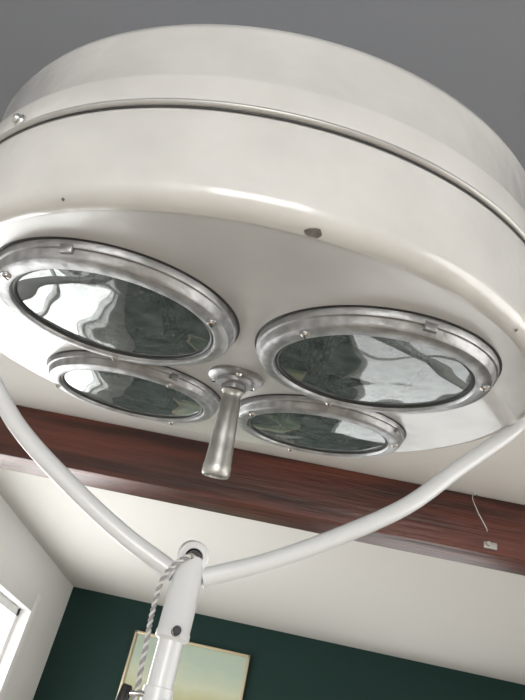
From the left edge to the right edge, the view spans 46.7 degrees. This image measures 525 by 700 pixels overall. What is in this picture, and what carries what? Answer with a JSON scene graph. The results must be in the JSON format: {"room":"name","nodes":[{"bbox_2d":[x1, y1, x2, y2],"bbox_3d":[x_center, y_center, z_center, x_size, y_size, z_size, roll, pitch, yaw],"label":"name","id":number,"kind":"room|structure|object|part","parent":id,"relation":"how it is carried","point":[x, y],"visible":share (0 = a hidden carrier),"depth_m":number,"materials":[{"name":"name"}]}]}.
{"room":"living room","nodes":[
{"label":"living room","id":0,"kind":"room"},
{"bbox_2d":[0,495,72,699],"bbox_3d":[-1.285,0.410,0.617,0.140,2.810,6.800,10,-35,4],"label":"wall","id":1,"kind":"structure","parent":0,"point":[19,548],"depth_m":3.18,"materials":[{"name":"white paint"}]},
{"bbox_2d":[0,609,20,659],"bbox_3d":[-1.390,1.864,2.721,0.040,1.370,0.040,10,-35,4],"label":"window pane","id":2,"kind":"object","parent":1,"relation":"attached to","point":[9,624],"visible":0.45,"depth_m":3.04,"materials":[{"name":"white glass"}]},
{"bbox_2d":[0,557,37,614],"bbox_3d":[-1.185,0.773,2.377,0.095,0.130,1.880,10,-35,4],"label":"window","id":3,"kind":"structure","parent":1,"relation":"in","point":[11,581],"depth_m":2.91,"materials":[{"name":"white paint"}]},
{"bbox_3d":[-1.221,0.804,2.353,0.040,0.040,1.880,10,-35,4],"label":"frame","id":4,"kind":"part","parent":3,"relation":"part of","materials":[{"name":"white paint"}]},
{"bbox_2d":[0,594,41,699],"bbox_3d":[-1.326,1.910,2.772,0.015,1.540,0.090,10,-35,4],"label":"door frame","id":5,"kind":"structure","parent":1,"relation":"attached to","point":[16,653],"depth_m":3.05,"materials":[{"name":"white paint"}]},
{"bbox_2d":[0,352,524,684],"bbox_3d":[0.925,0.771,2.481,4.060,0.410,3.150,10,-35,4],"label":"ceiling","id":6,"kind":"structure","parent":0,"point":[454,615],"depth_m":2.60,"materials":[{"name":"grey paint"}]},
{"bbox_2d":[0,405,524,575],"bbox_3d":[0.906,0.569,1.710,4.060,0.162,0.120,10,-35,4],"label":"wooden beam","id":7,"kind":"structure","parent":6,"relation":"attached to","point":[310,497],"depth_m":1.72,"materials":[{"name":"brown wood"}]},
{"bbox_2d":[472,493,487,531],"bbox_3d":[0.600,0.453,1.690,0.042,0.107,0.024,10,-35,4],"label":"wire hook","id":8,"kind":"object","parent":7,"relation":"attached to","point":[474,493],"visible":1,"depth_m":1.68,"materials":[{"name":"silver metal"}]},
{"bbox_2d":[483,541,496,549],"bbox_3d":[0.616,0.526,1.640,0.035,0.018,0.020,10,-35,4],"label":"bracket","id":9,"kind":"object","parent":7,"relation":"attached to","point":[486,544],"depth_m":1.64,"materials":[{"name":"grey plastic"}]},
{"bbox_2d":[0,0,524,169],"bbox_3d":[1.105,-1.235,-0.136,4.060,0.150,3.450,10,-35,4],"label":"ceiling","id":10,"kind":"structure","parent":0,"point":[473,51],"depth_m":1.04,"materials":[{"name":"grey paint"}]},
{"bbox_2d":[33,587,524,699],"bbox_3d":[0.620,2.693,3.159,4.060,2.810,0.200,10,-35,4],"label":"wall","id":11,"kind":"structure","parent":0,"point":[87,659],"depth_m":3.60,"materials":[{"name":"teal paint"}]},
{"bbox_2d":[116,630,249,699],"bbox_3d":[-0.468,1.969,3.464,0.700,0.560,0.035,10,-35,4],"label":"framed picture","id":12,"kind":"object","parent":11,"relation":"attached to","point":[204,672],"visible":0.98,"depth_m":3.54,"materials":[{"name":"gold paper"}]},
{"bbox_3d":[-0.804,1.907,3.488,0.015,0.560,0.035,10,-35,4],"label":"frame","id":13,"kind":"part","parent":12,"relation":"part of","materials":[{"name":"gold metal"}]},
{"bbox_3d":[-0.417,1.752,3.620,0.700,0.015,0.035,10,-35,4],"label":"frame","id":14,"kind":"part","parent":12,"relation":"part of","materials":[{"name":"gold metal"}]},
{"bbox_3d":[-0.132,2.031,3.439,0.015,0.560,0.035,10,-35,4],"label":"frame","id":15,"kind":"part","parent":12,"relation":"part of","materials":[{"name":"gold metal"}]},
{"bbox_3d":[0.505,1.892,-0.450,4.460,0.100,7.000,10,-35,4],"label":"floor","id":16,"kind":"structure","parent":0,"visible":0},
{"bbox_2d":[0,24,524,699],"bbox_3d":[-0.188,0.734,0.185,0.740,2.211,0.707,10,-35,4],"label":"lamp","id":17,"kind":"object","parent":16,"relation":"on","point":[291,241],"visible":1,"depth_m":0.46,"materials":[{"name":"white metal"}]},
{"bbox_3d":[-0.208,0.044,0.605,0.331,0.292,0.017,14,-35,-2],"label":"yoke arm","id":18,"kind":"part","parent":17,"relation":"part of","materials":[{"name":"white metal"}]},
{"bbox_3d":[-0.131,-0.039,0.555,0.225,0.002,0.225,12,-22,-3],"label":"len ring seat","id":19,"kind":"part","parent":17,"relation":"part of","materials":[{"name":"silver metal"}]},
{"bbox_3d":[-0.109,0.273,0.465,0.011,0.031,0.011,15,-35,7],"label":"lever knob","id":20,"kind":"part","parent":17,"relation":"part of","materials":[{"name":"black plastic"}]},
{"bbox_3d":[-0.125,-0.070,0.568,0.029,0.038,0.029,12,-22,-3],"label":"bulb","id":21,"kind":"part","parent":17,"relation":"part of","materials":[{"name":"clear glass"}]},
{"bbox_3d":[-0.162,0.046,0.777,0.225,0.002,0.225,12,-22,-3],"label":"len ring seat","id":22,"kind":"part","parent":17,"relation":"part of","materials":[{"name":"silver metal"}]},
{"bbox_3d":[-0.094,0.268,0.472,0.027,0.007,0.009,21,-36,-11],"label":"lever rod","id":23,"kind":"part","parent":17,"relation":"part of","materials":[{"name":"silver metal"}]},
{"bbox_3d":[-0.226,0.876,0.042,0.036,1.608,0.036,10,-35,4],"label":"post","id":24,"kind":"part","parent":17,"relation":"part of","materials":[{"name":"white metal"}]},
{"bbox_2d":[155,556,203,645],"bbox_3d":[-0.068,0.211,0.520,0.029,0.072,0.029,10,-35,4],"label":"joint","id":25,"kind":"object","parent":17,"relation":"attached to","point":[185,574],"depth_m":0.51,"materials":[{"name":"white metal"}]},
{"bbox_2d":[177,540,208,568],"bbox_3d":[-0.062,0.184,0.541,0.028,0.028,0.026,14,-16,-7],"label":"ring","id":26,"kind":"object","parent":17,"relation":"attached to","point":[192,554],"depth_m":0.53,"materials":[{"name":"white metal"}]},
{"bbox_3d":[-0.029,0.029,0.673,0.600,0.001,0.600,12,-22,-3],"label":"underside plate","id":27,"kind":"part","parent":17,"relation":"part of","materials":[{"name":"white metal"}]},
{"bbox_3d":[0.072,0.097,0.790,0.225,0.002,0.225,12,-22,-3],"label":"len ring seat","id":28,"kind":"part","parent":17,"relation":"part of","materials":[{"name":"silver metal"}]},
{"bbox_3d":[0.133,0.117,0.624,0.332,0.323,0.017,14,-35,-2],"label":"yoke arm","id":29,"kind":"part","parent":17,"relation":"part of","materials":[{"name":"white metal"}]},
{"bbox_3d":[0.109,-0.019,0.581,0.029,0.038,0.029,12,-22,-3],"label":"bulb","id":30,"kind":"part","parent":17,"relation":"part of","materials":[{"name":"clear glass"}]},
{"bbox_3d":[0.103,0.011,0.568,0.225,0.002,0.225,12,-22,-3],"label":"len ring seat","id":31,"kind":"part","parent":17,"relation":"part of","materials":[{"name":"silver metal"}]}
]}

